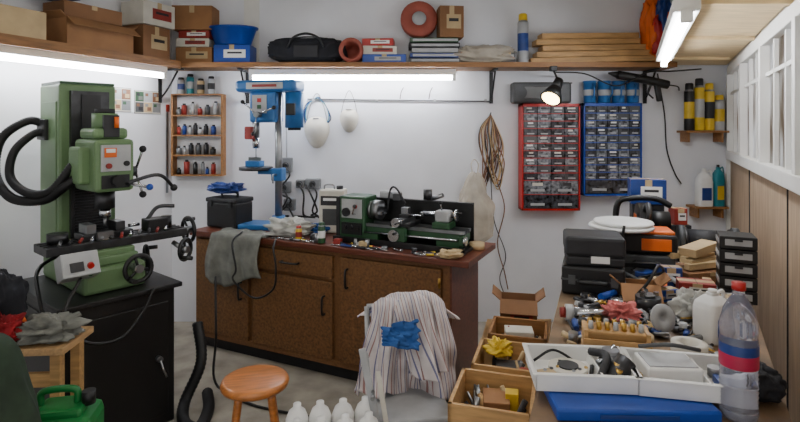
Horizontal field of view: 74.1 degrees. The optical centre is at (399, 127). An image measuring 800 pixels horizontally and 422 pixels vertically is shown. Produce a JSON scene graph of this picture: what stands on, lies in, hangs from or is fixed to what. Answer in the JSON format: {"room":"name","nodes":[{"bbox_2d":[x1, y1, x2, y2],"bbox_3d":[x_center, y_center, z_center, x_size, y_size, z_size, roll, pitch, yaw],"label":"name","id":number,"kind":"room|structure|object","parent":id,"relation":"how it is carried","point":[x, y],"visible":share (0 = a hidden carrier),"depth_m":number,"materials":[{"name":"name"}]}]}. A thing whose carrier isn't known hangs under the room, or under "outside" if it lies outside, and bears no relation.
{"room":"metal workshop","nodes":[
{"label":"metal workshop","id":0,"kind":"room"},
{"bbox_2d":[0,0,171,278],"bbox_3d":[-2.910,0.205,2.386,0.100,2.950,5.200,0,0,22],"label":"wall","id":1,"kind":"structure","parent":0,"point":[20,83],"depth_m":3.60,"materials":[{"name":"paint"}]},
{"bbox_2d":[0,33,196,70],"bbox_3d":[-2.243,-0.511,3.515,0.310,0.062,2.190,0,0,22],"label":"wall shelf","id":2,"kind":"object","parent":1,"relation":"attached to","point":[5,39],"visible":0.78,"depth_m":3.51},
{"bbox_2d":[0,3,45,39],"bbox_3d":[-2.412,-0.628,3.071,0.271,0.172,0.550,0,0,22],"label":"cardboard box","id":3,"kind":"object","parent":2,"relation":"on","point":[14,20],"visible":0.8,"depth_m":3.14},
{"bbox_2d":[0,44,166,78],"bbox_3d":[-2.162,-0.443,3.596,0.060,0.095,1.450,0,0,22],"label":"lamp","id":4,"kind":"object","parent":2,"relation":"attached to","point":[7,52],"visible":0.98,"depth_m":3.54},
{"bbox_2d":[39,9,140,52],"bbox_3d":[-2.136,-0.648,3.673,0.341,0.211,0.609,0,0,21],"label":"cardboard box","id":5,"kind":"object","parent":2,"relation":"on","point":[60,27],"visible":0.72,"depth_m":3.52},
{"bbox_2d":[43,0,121,25],"bbox_3d":[-2.180,-0.781,3.657,0.221,0.102,0.420,0,0,25],"label":"cardboard box","id":6,"kind":"object","parent":5,"relation":"on","point":[70,8],"visible":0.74,"depth_m":3.56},
{"bbox_2d":[121,24,169,58],"bbox_3d":[-1.988,-0.663,4.141,0.243,0.242,0.260,0,0,22],"label":"cardboard box","id":7,"kind":"object","parent":2,"relation":"on","point":[154,41],"visible":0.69,"depth_m":4.05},
{"bbox_2d":[121,0,174,29],"bbox_3d":[-1.977,-0.881,4.168,0.243,0.182,0.300,0,0,24],"label":"cardboard box","id":8,"kind":"object","parent":7,"relation":"on","point":[134,12],"visible":0.85,"depth_m":4.06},
{"bbox_2d":[115,87,130,111],"bbox_3d":[-2.182,-0.220,4.077,0.007,0.190,0.270,0,0,22],"label":"poster","id":9,"kind":"object","parent":1,"relation":"attached to","point":[122,95],"visible":0.56,"depth_m":4.13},
{"bbox_2d":[134,90,160,113],"bbox_3d":[-2.071,-0.210,4.356,0.007,0.190,0.270,0,0,22],"label":"poster","id":10,"kind":"object","parent":1,"relation":"attached to","point":[145,102],"visible":1,"depth_m":4.34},
{"bbox_2d":[168,322,552,421],"bbox_3d":[-0.400,1.730,2.250,7.400,0.100,5.300,0,0,0],"label":"floor","id":11,"kind":"structure","parent":0,"point":[305,386],"depth_m":3.47,"materials":[{"name":"concrete"}]},
{"bbox_2d":[0,333,41,421],"bbox_3d":[-1.437,1.201,1.796,0.542,0.950,0.444,0,0,0],"label":"tarpaulin cover","id":12,"kind":"object","parent":11,"relation":"on","point":[18,399],"visible":1,"depth_m":1.80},
{"bbox_2d":[19,326,93,396],"bbox_3d":[-1.780,1.305,2.340,0.700,0.750,0.260,0,0,-4],"label":"side table","id":13,"kind":"object","parent":11,"relation":"on","point":[56,351],"visible":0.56,"depth_m":2.27,"materials":[{"name":"brown wood"}]},
{"bbox_2d":[0,312,26,341],"bbox_3d":[-1.705,0.863,2.268,0.227,0.165,0.129,0,0,0],"label":"cloth","id":14,"kind":"object","parent":13,"relation":"on","point":[8,323],"visible":0.54,"depth_m":2.25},
{"bbox_2d":[0,269,28,317],"bbox_3d":[-1.838,0.755,2.361,0.307,0.363,0.234,0,0,0],"label":"tool bag","id":15,"kind":"object","parent":13,"relation":"on","point":[14,290],"visible":0.64,"depth_m":2.34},
{"bbox_2d":[15,311,91,345],"bbox_3d":[-1.538,0.870,2.325,0.356,0.125,0.234,0,0,-10],"label":"rag","id":16,"kind":"object","parent":13,"relation":"on","point":[43,327],"visible":0.94,"depth_m":2.27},
{"bbox_2d":[0,81,196,421],"bbox_3d":[-1.655,0.708,3.049,0.914,1.945,0.976,0,0,40],"label":"machine","id":17,"kind":"object","parent":11,"relation":"on","point":[91,265],"visible":0.92,"depth_m":2.86,"materials":[{"name":"metal"}]},
{"bbox_2d":[176,321,214,421],"bbox_3d":[-1.199,1.448,3.117,0.212,0.466,0.542,0,0,-13],"label":"hose","id":18,"kind":"object","parent":11,"relation":"on","point":[182,415],"visible":1,"depth_m":3.19,"materials":[{"name":"rubber"}]},
{"bbox_2d":[220,365,288,421],"bbox_3d":[-0.700,1.445,2.560,0.324,0.474,0.324,0,0,-15],"label":"wooden stool","id":19,"kind":"object","parent":11,"relation":"on","point":[254,382],"visible":1,"depth_m":2.50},
{"bbox_2d":[212,276,308,416],"bbox_3d":[-0.738,1.336,3.160,1.191,0.717,0.112,0,0,30],"label":"cable","id":20,"kind":"object","parent":11,"relation":"on","point":[215,278],"visible":0.65,"depth_m":3.41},
{"bbox_2d":[286,396,377,421],"bbox_3d":[-0.270,1.400,2.120,0.400,0.560,0.280,0,0,-10],"label":"bottles","id":21,"kind":"object","parent":11,"relation":"on","point":[343,411],"visible":0.97,"depth_m":2.15},
{"bbox_2d":[189,226,495,401],"bbox_3d":[-0.485,1.230,3.812,2.230,0.900,0.603,0,0,26],"label":"base cabinet","id":22,"kind":"object","parent":11,"relation":"on","point":[309,320],"visible":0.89,"depth_m":3.56,"materials":[{"name":"brown wood"}]},
{"bbox_2d":[206,192,253,228],"bbox_3d":[-1.349,0.635,4.195,0.310,0.285,0.215,0,0,26],"label":"toolbox","id":23,"kind":"object","parent":22,"relation":"on","point":[223,211],"visible":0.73,"depth_m":4.11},
{"bbox_2d":[206,182,246,193],"bbox_3d":[-1.386,0.474,4.208,0.333,0.092,0.273,0,0,0],"label":"cloth","id":24,"kind":"object","parent":23,"relation":"on","point":[217,187],"visible":1,"depth_m":4.14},
{"bbox_2d":[205,227,269,286],"bbox_3d":[-1.172,0.956,3.892,0.527,0.392,0.218,0,0,26],"label":"rag","id":25,"kind":"object","parent":22,"relation":"on","point":[219,262],"visible":0.92,"depth_m":3.82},
{"bbox_2d":[231,231,276,298],"bbox_3d":[-0.986,0.955,3.682,0.416,0.424,0.152,0,0,24],"label":"power cord","id":26,"kind":"object","parent":22,"relation":"on","point":[241,232],"visible":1,"depth_m":3.63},
{"bbox_2d":[236,79,303,230],"bbox_3d":[-1.001,0.205,4.109,0.519,1.145,0.274,0,0,12],"label":"press","id":27,"kind":"object","parent":22,"relation":"on","point":[266,96],"visible":0.98,"depth_m":4.05,"materials":[{"name":"metal"}]},
{"bbox_2d":[263,216,315,236],"bbox_3d":[-0.789,0.711,3.833,0.370,0.146,0.256,0,0,8],"label":"cloth","id":28,"kind":"object","parent":22,"relation":"on","point":[286,226],"visible":0.97,"depth_m":3.78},
{"bbox_2d":[319,184,346,232],"bbox_3d":[-0.501,0.598,3.974,0.190,0.360,0.125,0,0,8],"label":"metal canister","id":29,"kind":"object","parent":22,"relation":"on","point":[327,196],"visible":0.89,"depth_m":3.92,"materials":[{"name":"metal"}]},
{"bbox_2d":[271,233,436,255],"bbox_3d":[-0.320,0.748,3.484,1.251,0.060,0.105,0,0,26],"label":"tools","id":30,"kind":"object","parent":22,"relation":"on","point":[313,237],"visible":0.98,"depth_m":3.44,"materials":[{"name":"silver metal"}]},
{"bbox_2d":[333,186,473,255],"bbox_3d":[0.013,0.586,3.545,0.960,0.384,0.350,0,0,26],"label":"lathe","id":31,"kind":"object","parent":22,"relation":"on","point":[429,224],"visible":1,"depth_m":3.56,"materials":[{"name":"metal"}]},
{"bbox_2d":[364,304,447,421],"bbox_3d":[0.029,1.268,2.429,0.364,0.840,0.440,0,0,-8],"label":"folding chair","id":32,"kind":"object","parent":11,"relation":"on","point":[413,405],"visible":0.17,"depth_m":2.32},
{"bbox_2d":[380,319,420,350],"bbox_3d":[0.004,0.916,2.336,0.181,0.132,0.049,0,0,-5],"label":"rag","id":33,"kind":"object","parent":32,"relation":"on","point":[402,334],"visible":1,"depth_m":2.33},
{"bbox_2d":[354,290,459,399],"bbox_3d":[0.041,1.079,2.462,0.501,0.616,0.402,0,0,-8],"label":"striped cloth","id":34,"kind":"object","parent":32,"relation":"on","point":[431,369],"visible":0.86,"depth_m":2.44,"materials":[{"name":"fabric"}]},
{"bbox_2d":[448,367,535,421],"bbox_3d":[0.359,1.077,2.016,0.300,0.160,0.308,0,0,17],"label":"wooden box","id":35,"kind":"object","parent":11,"relation":"on","point":[477,395],"visible":0.98,"depth_m":2.05,"materials":[{"name":"brown wood"}]},
{"bbox_2d":[471,338,530,375],"bbox_3d":[0.489,1.082,2.356,0.300,0.150,0.308,0,0,17],"label":"wooden drawer","id":36,"kind":"object","parent":11,"relation":"on","point":[516,364],"visible":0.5,"depth_m":2.39,"materials":[{"name":"brown wood"}]},
{"bbox_2d":[482,336,512,357],"bbox_3d":[0.447,0.997,2.422,0.142,0.086,0.127,0,0,0],"label":"rag","id":37,"kind":"object","parent":36,"relation":"in","point":[499,348],"visible":1,"depth_m":2.39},
{"bbox_2d":[487,316,547,343],"bbox_3d":[0.599,1.082,2.676,0.280,0.150,0.268,0,0,17],"label":"wooden drawer","id":38,"kind":"object","parent":11,"relation":"on","point":[510,328],"visible":0.41,"depth_m":2.72,"materials":[{"name":"brown wood"}]},
{"bbox_2d":[492,284,545,319],"bbox_3d":[0.663,1.036,2.965,0.289,0.241,0.231,0,0,12],"label":"cardboard box","id":39,"kind":"object","parent":11,"relation":"on","point":[515,305],"visible":0.6,"depth_m":2.91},
{"bbox_2d":[529,277,791,421],"bbox_3d":[1.220,1.220,2.411,0.938,0.920,2.720,0,0,22],"label":"work table","id":40,"kind":"object","parent":11,"relation":"on","point":[542,411],"visible":0.11,"depth_m":1.52,"materials":[{"name":"brown wood"}]},
{"bbox_2d":[559,304,608,320],"bbox_3d":[0.735,0.725,2.070,0.211,0.063,0.063,0,0,10],"label":"quill arbor","id":41,"kind":"object","parent":40,"relation":"on","point":[568,311],"visible":0.87,"depth_m":2.06,"materials":[{"name":"silver metal"}]},
{"bbox_2d":[561,255,625,297],"bbox_3d":[0.903,0.693,2.481,0.275,0.130,0.306,0,0,20],"label":"tool case","id":42,"kind":"object","parent":40,"relation":"on","point":[576,279],"visible":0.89,"depth_m":2.38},
{"bbox_2d":[563,228,625,267],"bbox_3d":[0.909,0.561,2.498,0.260,0.130,0.225,0,0,14],"label":"tool case","id":43,"kind":"object","parent":42,"relation":"on","point":[586,247],"visible":1,"depth_m":2.40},
{"bbox_2d":[581,317,652,348],"bbox_3d":[0.689,0.670,1.696,0.200,0.101,0.099,0,0,14],"label":"holder","id":44,"kind":"object","parent":40,"relation":"on","point":[606,333],"visible":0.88,"depth_m":1.67,"materials":[{"name":"brown wood"}]},
{"bbox_2d":[600,300,642,321],"bbox_3d":[0.868,0.718,2.077,0.169,0.085,0.128,0,0,0],"label":"rag","id":45,"kind":"object","parent":40,"relation":"on","point":[618,309],"visible":0.73,"depth_m":2.05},
{"bbox_2d":[544,391,721,421],"bbox_3d":[0.620,0.742,1.498,0.420,0.032,0.284,0,0,2],"label":"tool case","id":46,"kind":"object","parent":40,"relation":"on","point":[566,406],"visible":0.52,"depth_m":1.37,"materials":[{"name":"plastic"}]},
{"bbox_2d":[522,343,642,394],"bbox_3d":[0.522,0.689,1.545,0.298,0.092,0.214,0,0,5],"label":"plastic tray","id":47,"kind":"object","parent":46,"relation":"on","point":[552,367],"visible":1,"depth_m":1.50,"materials":[{"name":"plastic"}]},
{"bbox_2d":[620,342,722,403],"bbox_3d":[0.800,0.671,1.500,0.294,0.106,0.214,0,0,12],"label":"plastic tray","id":48,"kind":"object","parent":46,"relation":"on","point":[690,376],"visible":0.73,"depth_m":1.46,"materials":[{"name":"plastic"}]},
{"bbox_2d":[561,259,717,353],"bbox_3d":[1.279,0.730,2.537,0.659,0.071,1.935,0,0,32],"label":"tools","id":49,"kind":"object","parent":40,"relation":"on","point":[682,326],"visible":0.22,"depth_m":2.03,"materials":[{"name":"metal"}]},
{"bbox_2d":[609,272,671,303],"bbox_3d":[1.051,0.702,2.326,0.249,0.111,0.191,0,0,15],"label":"cardboard box","id":50,"kind":"object","parent":40,"relation":"on","point":[628,290],"visible":0.44,"depth_m":2.29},
{"bbox_2d":[613,195,679,261],"bbox_3d":[1.409,0.577,3.058,0.360,0.362,0.346,0,0,15],"label":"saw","id":51,"kind":"object","parent":40,"relation":"on","point":[641,210],"visible":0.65,"depth_m":3.07,"materials":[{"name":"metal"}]},
{"bbox_2d":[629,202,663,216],"bbox_3d":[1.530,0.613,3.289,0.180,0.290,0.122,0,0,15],"label":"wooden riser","id":52,"kind":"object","parent":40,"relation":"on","point":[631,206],"visible":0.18,"depth_m":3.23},
{"bbox_2d":[627,177,666,204],"bbox_3d":[1.530,0.389,3.289,0.200,0.152,0.143,0,0,15],"label":"product box","id":53,"kind":"object","parent":52,"relation":"on","point":[635,186],"visible":0.79,"depth_m":3.23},
{"bbox_2d":[635,288,661,312],"bbox_3d":[1.030,0.717,2.200,0.100,0.082,0.100,0,0,0],"label":"lathe chuck","id":54,"kind":"object","parent":40,"relation":"on","point":[645,299],"visible":0.8,"depth_m":2.17,"materials":[{"name":"metal"}]},
{"bbox_2d":[624,253,675,274],"bbox_3d":[1.265,0.701,2.760,0.280,0.113,0.242,0,0,15],"label":"tool case","id":55,"kind":"object","parent":40,"relation":"on","point":[632,260],"visible":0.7,"depth_m":2.68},
{"bbox_2d":[620,226,677,254],"bbox_3d":[1.270,0.583,2.778,0.300,0.115,0.204,0,0,15],"label":"case","id":56,"kind":"object","parent":55,"relation":"on","point":[661,241],"visible":0.74,"depth_m":2.68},
{"bbox_2d":[588,216,654,232],"bbox_3d":[1.150,0.501,2.760,0.320,0.042,0.320,0,0,0],"label":"round lid","id":57,"kind":"object","parent":56,"relation":"on","point":[633,224],"visible":0.95,"depth_m":2.69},
{"bbox_2d":[650,304,675,331],"bbox_3d":[0.957,0.695,1.953,0.100,0.099,0.066,0,0,-15],"label":"lathe faceplate","id":58,"kind":"object","parent":40,"relation":"on","point":[662,317],"visible":0.98,"depth_m":1.93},
{"bbox_2d":[671,224,691,235],"bbox_3d":[1.740,0.679,3.320,0.120,0.158,0.101,0,0,0],"label":"product box","id":59,"kind":"object","parent":40,"relation":"on","point":[673,227],"visible":0.18,"depth_m":3.27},
{"bbox_2d":[668,207,686,224],"bbox_3d":[1.740,0.549,3.318,0.080,0.102,0.083,0,0,0],"label":"product box","id":60,"kind":"object","parent":59,"relation":"on","point":[678,214],"visible":0.87,"depth_m":3.28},
{"bbox_2d":[667,287,705,317],"bbox_3d":[1.161,0.696,2.093,0.211,0.135,0.134,0,0,0],"label":"paper towel","id":61,"kind":"object","parent":40,"relation":"on","point":[681,305],"visible":0.44,"depth_m":2.08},
{"bbox_2d":[671,336,707,353],"bbox_3d":[0.955,0.733,1.750,0.110,0.050,0.110,0,0,0],"label":"tape roll","id":62,"kind":"object","parent":40,"relation":"on","point":[685,340],"visible":0.41,"depth_m":1.76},
{"bbox_2d":[676,262,716,283],"bbox_3d":[1.500,0.727,2.659,0.280,0.062,0.201,0,0,-10],"label":"cardboard box","id":63,"kind":"object","parent":40,"relation":"on","point":[710,273],"visible":0.26,"depth_m":2.56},
{"bbox_2d":[667,239,716,270],"bbox_3d":[1.494,0.632,2.656,0.268,0.116,0.134,0,0,-18],"label":"wood offcuts","id":64,"kind":"object","parent":63,"relation":"on","point":[699,254],"visible":0.85,"depth_m":2.62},
{"bbox_2d":[676,277,716,292],"bbox_3d":[1.349,0.727,2.419,0.150,0.062,0.103,0,0,20],"label":"product box","id":65,"kind":"object","parent":40,"relation":"on","point":[695,284],"visible":0.62,"depth_m":2.39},
{"bbox_2d":[676,225,739,254],"bbox_3d":[1.740,0.658,3.000,0.300,0.200,0.160,0,0,20],"label":"grinder","id":66,"kind":"object","parent":40,"relation":"on","point":[685,236],"visible":0.38,"depth_m":2.98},
{"bbox_2d":[693,288,725,345],"bbox_3d":[1.124,0.668,1.900,0.117,0.180,0.103,0,0,-20],"label":"plastic jug","id":67,"kind":"object","parent":40,"relation":"on","point":[707,307],"visible":0.83,"depth_m":1.87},
{"bbox_2d":[716,230,757,304],"bbox_3d":[1.486,0.614,2.345,0.142,0.286,0.151,0,0,25],"label":"drawers","id":68,"kind":"object","parent":40,"relation":"on","point":[736,252],"visible":0.87,"depth_m":2.29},
{"bbox_2d":[718,280,759,421],"bbox_3d":[0.885,0.581,1.385,0.091,0.355,0.091,0,0,0],"label":"water bottle","id":69,"kind":"object","parent":40,"relation":"on","point":[738,340],"visible":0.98,"depth_m":1.35,"materials":[{"name":"plastic"}]},
{"bbox_2d":[759,361,787,402],"bbox_3d":[1.002,0.715,1.496,0.144,0.096,0.147,0,0,0],"label":"bag","id":70,"kind":"object","parent":40,"relation":"on","point":[772,388],"visible":0.34,"depth_m":1.44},
{"bbox_3d":[-1.320,1.566,2.080,0.335,0.208,0.275,0,0,-12],"label":"wooden crate","id":71,"kind":"object","parent":11,"relation":"on","visible":0},
{"bbox_2d":[37,384,103,421],"bbox_3d":[-1.319,1.233,2.077,0.250,0.450,0.207,0,0,-12],"label":"jerrycan","id":72,"kind":"object","parent":71,"relation":"on","point":[83,406],"visible":0.95,"depth_m":2.07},
{"bbox_2d":[359,348,388,421],"bbox_3d":[-0.075,1.280,2.157,0.193,0.735,0.095,0,0,0],"label":"ruler","id":73,"kind":"object","parent":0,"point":[370,390],"visible":1,"depth_m":2.18,"materials":[{"name":"metal"}]},
{"bbox_2d":[172,0,727,321],"bbox_3d":[0.450,0.205,4.660,5.100,2.950,0.120,0,0,0],"label":"wall","id":74,"kind":"structure","parent":0,"point":[412,147],"depth_m":4.60,"materials":[{"name":"paint"}]},
{"bbox_2d":[171,94,225,175],"bbox_3d":[-1.730,0.059,4.555,0.440,0.702,0.090,0,0,0],"label":"shelf","id":75,"kind":"object","parent":74,"relation":"attached to","point":[176,150],"visible":1,"depth_m":4.54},
{"bbox_2d":[244,0,258,61],"bbox_3d":[-1.285,-0.905,4.593,0.130,0.730,0.015,0,0,0],"label":"trim","id":76,"kind":"structure","parent":74,"relation":"attached to","point":[251,7],"depth_m":4.59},
{"bbox_2d":[282,128,320,217],"bbox_3d":[-0.792,0.149,4.526,0.586,1.238,0.148,0,0,0],"label":"outlet","id":77,"kind":"object","parent":74,"relation":"attached to","point":[289,204],"visible":0.76,"depth_m":4.53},
{"bbox_2d":[307,87,489,101],"bbox_3d":[-0.010,-0.288,4.585,1.580,0.128,0.029,0,0,0],"label":"wall rail","id":78,"kind":"object","parent":74,"relation":"attached to","point":[312,99],"visible":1,"depth_m":4.58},
{"bbox_2d":[304,93,329,147],"bbox_3d":[-0.720,-0.064,4.552,0.218,0.481,0.090,0,0,0],"label":"mask","id":79,"kind":"object","parent":78,"relation":"hanging from","point":[316,129],"visible":1,"depth_m":4.53,"materials":[{"name":"fabric"}]},
{"bbox_2d":[340,90,358,132],"bbox_3d":[-0.440,-0.144,4.552,0.163,0.367,0.090,0,0,0],"label":"mask","id":80,"kind":"object","parent":78,"relation":"hanging from","point":[349,118],"visible":1,"depth_m":4.54,"materials":[{"name":"fabric"}]},
{"bbox_2d":[178,62,676,70],"bbox_3d":[0.145,-0.515,4.450,4.210,0.040,0.300,0,0,0],"label":"wall shelf","id":81,"kind":"object","parent":74,"relation":"attached to","point":[200,66],"visible":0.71,"depth_m":4.30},
{"bbox_2d":[176,47,213,61],"bbox_3d":[-1.700,-0.603,4.468,0.300,0.132,0.203,0,0,0],"label":"cardboard box","id":82,"kind":"object","parent":81,"relation":"on","point":[183,54],"visible":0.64,"depth_m":4.37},
{"bbox_2d":[176,38,214,47],"bbox_3d":[-1.720,-0.708,4.468,0.270,0.072,0.183,0,0,-3],"label":"product box","id":83,"kind":"object","parent":82,"relation":"on","point":[180,42],"visible":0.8,"depth_m":4.38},
{"bbox_2d":[179,30,213,40],"bbox_3d":[-1.700,-0.777,4.468,0.260,0.062,0.183,0,0,3],"label":"product box","id":84,"kind":"object","parent":83,"relation":"on","point":[193,33],"visible":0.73,"depth_m":4.38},
{"bbox_2d":[172,5,218,32],"bbox_3d":[-1.720,-0.913,4.470,0.330,0.202,0.201,0,0,-2],"label":"cardboard box","id":85,"kind":"object","parent":84,"relation":"on","point":[187,17],"visible":0.77,"depth_m":4.37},
{"bbox_2d":[214,44,255,61],"bbox_3d":[-1.385,-0.613,4.458,0.300,0.152,0.203,0,0,0],"label":"product box","id":86,"kind":"object","parent":81,"relation":"on","point":[231,52],"visible":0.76,"depth_m":4.36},
{"bbox_2d":[209,24,258,44],"bbox_3d":[-1.400,-0.767,4.450,0.418,0.150,0.285,0,0,0],"label":"plastic tub","id":87,"kind":"object","parent":86,"relation":"on","point":[224,34],"visible":0.77,"depth_m":4.35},
{"bbox_2d":[268,32,347,61],"bbox_3d":[-0.767,-0.659,4.442,0.663,0.245,0.265,0,0,0],"label":"duffel bag","id":88,"kind":"object","parent":81,"relation":"on","point":[313,48],"visible":0.84,"depth_m":4.34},
{"bbox_2d":[339,38,363,61],"bbox_3d":[-0.400,-0.638,4.430,0.200,0.200,0.220,0,0,0],"label":"pipe","id":89,"kind":"object","parent":81,"relation":"on","point":[354,48],"visible":0.86,"depth_m":4.32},
{"bbox_2d":[249,69,455,80],"bbox_3d":[-0.395,-0.443,4.420,1.720,0.095,0.060,0,0,0],"label":"lamp","id":90,"kind":"object","parent":81,"relation":"attached to","point":[254,74],"visible":0.91,"depth_m":4.39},
{"bbox_2d":[362,54,405,61],"bbox_3d":[-0.130,-0.573,4.458,0.360,0.072,0.203,0,0,0],"label":"product box","id":91,"kind":"object","parent":81,"relation":"on","point":[365,57],"visible":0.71,"depth_m":4.36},
{"bbox_2d":[363,46,396,53],"bbox_3d":[-0.170,-0.645,4.458,0.280,0.072,0.183,0,0,-3],"label":"product box","id":92,"kind":"object","parent":91,"relation":"on","point":[367,49],"visible":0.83,"depth_m":4.37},
{"bbox_2d":[408,38,459,61],"bbox_3d":[0.284,-0.641,4.457,0.422,0.204,0.205,0,0,0],"label":"book stack","id":93,"kind":"object","parent":81,"relation":"on","point":[422,49],"visible":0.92,"depth_m":4.36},
{"bbox_2d":[401,1,436,37],"bbox_3d":[0.160,-0.914,4.481,0.310,0.315,0.120,0,0,0],"label":"roll","id":94,"kind":"object","parent":93,"relation":"on","point":[418,18],"visible":0.99,"depth_m":4.44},
{"bbox_2d":[437,5,463,40],"bbox_3d":[0.420,-0.881,4.458,0.200,0.262,0.183,0,0,-5],"label":"cardboard box","id":95,"kind":"object","parent":93,"relation":"on","point":[450,19],"visible":0.91,"depth_m":4.37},
{"bbox_2d":[454,44,516,61],"bbox_3d":[0.688,-0.620,4.444,0.569,0.163,0.286,0,0,0],"label":"plastic bag","id":96,"kind":"object","parent":81,"relation":"on","point":[480,53],"visible":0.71,"depth_m":4.36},
{"bbox_2d":[517,13,527,61],"bbox_3d":[1.030,-0.747,4.440,0.090,0.420,0.090,0,0,0],"label":"spray can","id":97,"kind":"object","parent":81,"relation":"on","point":[522,25],"visible":0.86,"depth_m":4.40,"materials":[{"name":"metal"}]},
{"bbox_2d":[540,66,562,105],"bbox_3d":[1.218,-0.337,4.188,0.169,0.326,0.260,0,0,39],"label":"spotlight","id":98,"kind":"object","parent":81,"relation":"hanging from","point":[551,96],"visible":1,"depth_m":4.15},
{"bbox_2d":[528,32,654,61],"bbox_3d":[1.600,-0.666,4.460,1.023,0.261,0.186,0,0,1],"label":"planks","id":99,"kind":"object","parent":81,"relation":"on","point":[554,47],"visible":0.79,"depth_m":4.38,"materials":[{"name":"brown wood"}]},
{"bbox_2d":[608,71,679,101],"bbox_3d":[2.007,-0.344,4.360,0.591,0.255,0.070,0,0,0],"label":"gun","id":100,"kind":"object","parent":81,"relation":"hanging from","point":[658,83],"visible":1,"depth_m":4.34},
{"bbox_2d":[458,159,494,241],"bbox_3d":[0.644,0.626,4.530,0.353,0.721,0.140,0,0,0],"label":"plastic bag","id":101,"kind":"object","parent":74,"relation":"hanging from","point":[474,190],"visible":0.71,"depth_m":4.49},
{"bbox_2d":[478,112,507,291],"bbox_3d":[0.802,0.653,4.564,0.262,1.575,0.070,0,0,0],"label":"wire bundle","id":102,"kind":"object","parent":74,"relation":"attached to","point":[494,129],"visible":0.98,"depth_m":4.56,"materials":[{"name":"metal"}]},
{"bbox_2d":[518,104,579,210],"bbox_3d":[1.270,0.245,4.519,0.490,0.900,0.152,0,0,0],"label":"upper cabinet","id":103,"kind":"object","parent":74,"relation":"attached to","point":[548,135],"visible":1,"depth_m":4.46,"materials":[{"name":"plastic"}]},
{"bbox_2d":[510,82,571,103],"bbox_3d":[1.200,-0.299,4.525,0.500,0.180,0.130,0,0,0],"label":"tool case","id":104,"kind":"object","parent":103,"relation":"on","point":[520,92],"visible":0.79,"depth_m":4.47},
{"bbox_2d":[580,103,641,195],"bbox_3d":[1.790,0.180,4.519,0.490,0.780,0.152,0,0,0],"label":"upper cabinet","id":105,"kind":"object","parent":74,"relation":"attached to","point":[610,133],"visible":0.97,"depth_m":4.46,"materials":[{"name":"plastic"}]},
{"bbox_2d":[583,81,596,102],"bbox_3d":[1.604,-0.305,4.489,0.112,0.185,0.137,0,0,28],"label":"can","id":106,"kind":"object","parent":105,"relation":"on","point":[589,87],"visible":1,"depth_m":4.46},
{"bbox_2d":[597,81,612,102],"bbox_3d":[1.730,-0.305,4.487,0.112,0.185,0.138,0,0,7],"label":"can","id":107,"kind":"object","parent":105,"relation":"on","point":[604,92],"visible":0.92,"depth_m":4.46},
{"bbox_2d":[626,81,639,102],"bbox_3d":[1.967,-0.305,4.490,0.112,0.185,0.137,0,0,42],"label":"can","id":108,"kind":"object","parent":105,"relation":"on","point":[632,88],"visible":0.8,"depth_m":4.46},
{"bbox_2d":[677,131,728,141],"bbox_3d":[2.580,0.071,4.520,0.360,0.098,0.160,0,0,0],"label":"shelf","id":109,"kind":"object","parent":74,"relation":"attached to","point":[718,136],"visible":1,"depth_m":4.49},
{"bbox_2d":[684,83,694,129],"bbox_3d":[2.450,-0.180,4.490,0.080,0.400,0.080,0,0,0],"label":"can","id":110,"kind":"object","parent":109,"relation":"on","point":[689,93],"visible":1,"depth_m":4.46,"materials":[{"name":"metal"}]},
{"bbox_2d":[694,78,704,129],"bbox_3d":[2.535,-0.200,4.490,0.080,0.440,0.080,0,0,0],"label":"can","id":111,"kind":"object","parent":109,"relation":"on","point":[699,88],"visible":0.94,"depth_m":4.46,"materials":[{"name":"metal"}]},
{"bbox_2d":[705,83,714,129],"bbox_3d":[2.620,-0.180,4.490,0.080,0.400,0.080,0,0,0],"label":"can","id":112,"kind":"object","parent":109,"relation":"on","point":[709,87],"visible":0.93,"depth_m":4.46,"materials":[{"name":"metal"}]},
{"bbox_2d":[715,95,724,129],"bbox_3d":[2.705,-0.130,4.490,0.080,0.300,0.080,0,0,0],"label":"can","id":113,"kind":"object","parent":109,"relation":"on","point":[719,99],"visible":0.91,"depth_m":4.46,"materials":[{"name":"metal"}]},
{"bbox_2d":[686,204,728,217],"bbox_3d":[2.620,0.711,4.520,0.280,0.098,0.160,0,0,0],"label":"shelf","id":114,"kind":"object","parent":74,"relation":"attached to","point":[693,210],"visible":0.86,"depth_m":4.49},
{"bbox_2d":[695,168,712,206],"bbox_3d":[2.584,0.503,4.498,0.138,0.318,0.093,0,0,0],"label":"plastic bottle","id":115,"kind":"object","parent":114,"relation":"on","point":[703,180],"visible":1,"depth_m":4.46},
{"bbox_2d":[712,165,724,206],"bbox_3d":[2.703,0.487,4.498,0.095,0.350,0.083,0,0,0],"label":"plastic bottle","id":116,"kind":"object","parent":114,"relation":"on","point":[718,175],"visible":0.98,"depth_m":4.46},
{"bbox_2d":[726,6,799,421],"bbox_3d":[1.873,0.205,2.545,0.131,2.950,4.650,0,0,27],"label":"wall","id":117,"kind":"structure","parent":0,"point":[759,206],"depth_m":2.72,"materials":[{"name":"wood"}]},
{"bbox_2d":[655,0,794,64],"bbox_3d":[1.884,-0.545,3.282,0.567,0.040,3.178,0,0,26],"label":"shelf","id":118,"kind":"object","parent":117,"relation":"attached to","point":[721,29],"visible":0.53,"depth_m":2.90,"materials":[{"name":"wood"}]},
{"bbox_2d":[639,0,671,61],"bbox_3d":[2.132,-0.855,4.404,0.236,0.620,0.311,0,0,0],"label":"jacket","id":119,"kind":"object","parent":118,"relation":"on","point":[654,14],"visible":0.64,"depth_m":4.32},
{"bbox_2d":[656,0,700,67],"bbox_3d":[1.500,-0.472,2.920,0.101,0.095,1.750,0,0,24],"label":"lamp","id":120,"kind":"object","parent":118,"relation":"attached to","point":[682,14],"visible":1,"depth_m":2.41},
{"bbox_2d":[726,0,799,194],"bbox_3d":[1.821,-0.130,2.487,0.110,0.780,4.500,0,0,27],"label":"window","id":121,"kind":"structure","parent":117,"relation":"in","point":[763,82],"depth_m":2.87,"materials":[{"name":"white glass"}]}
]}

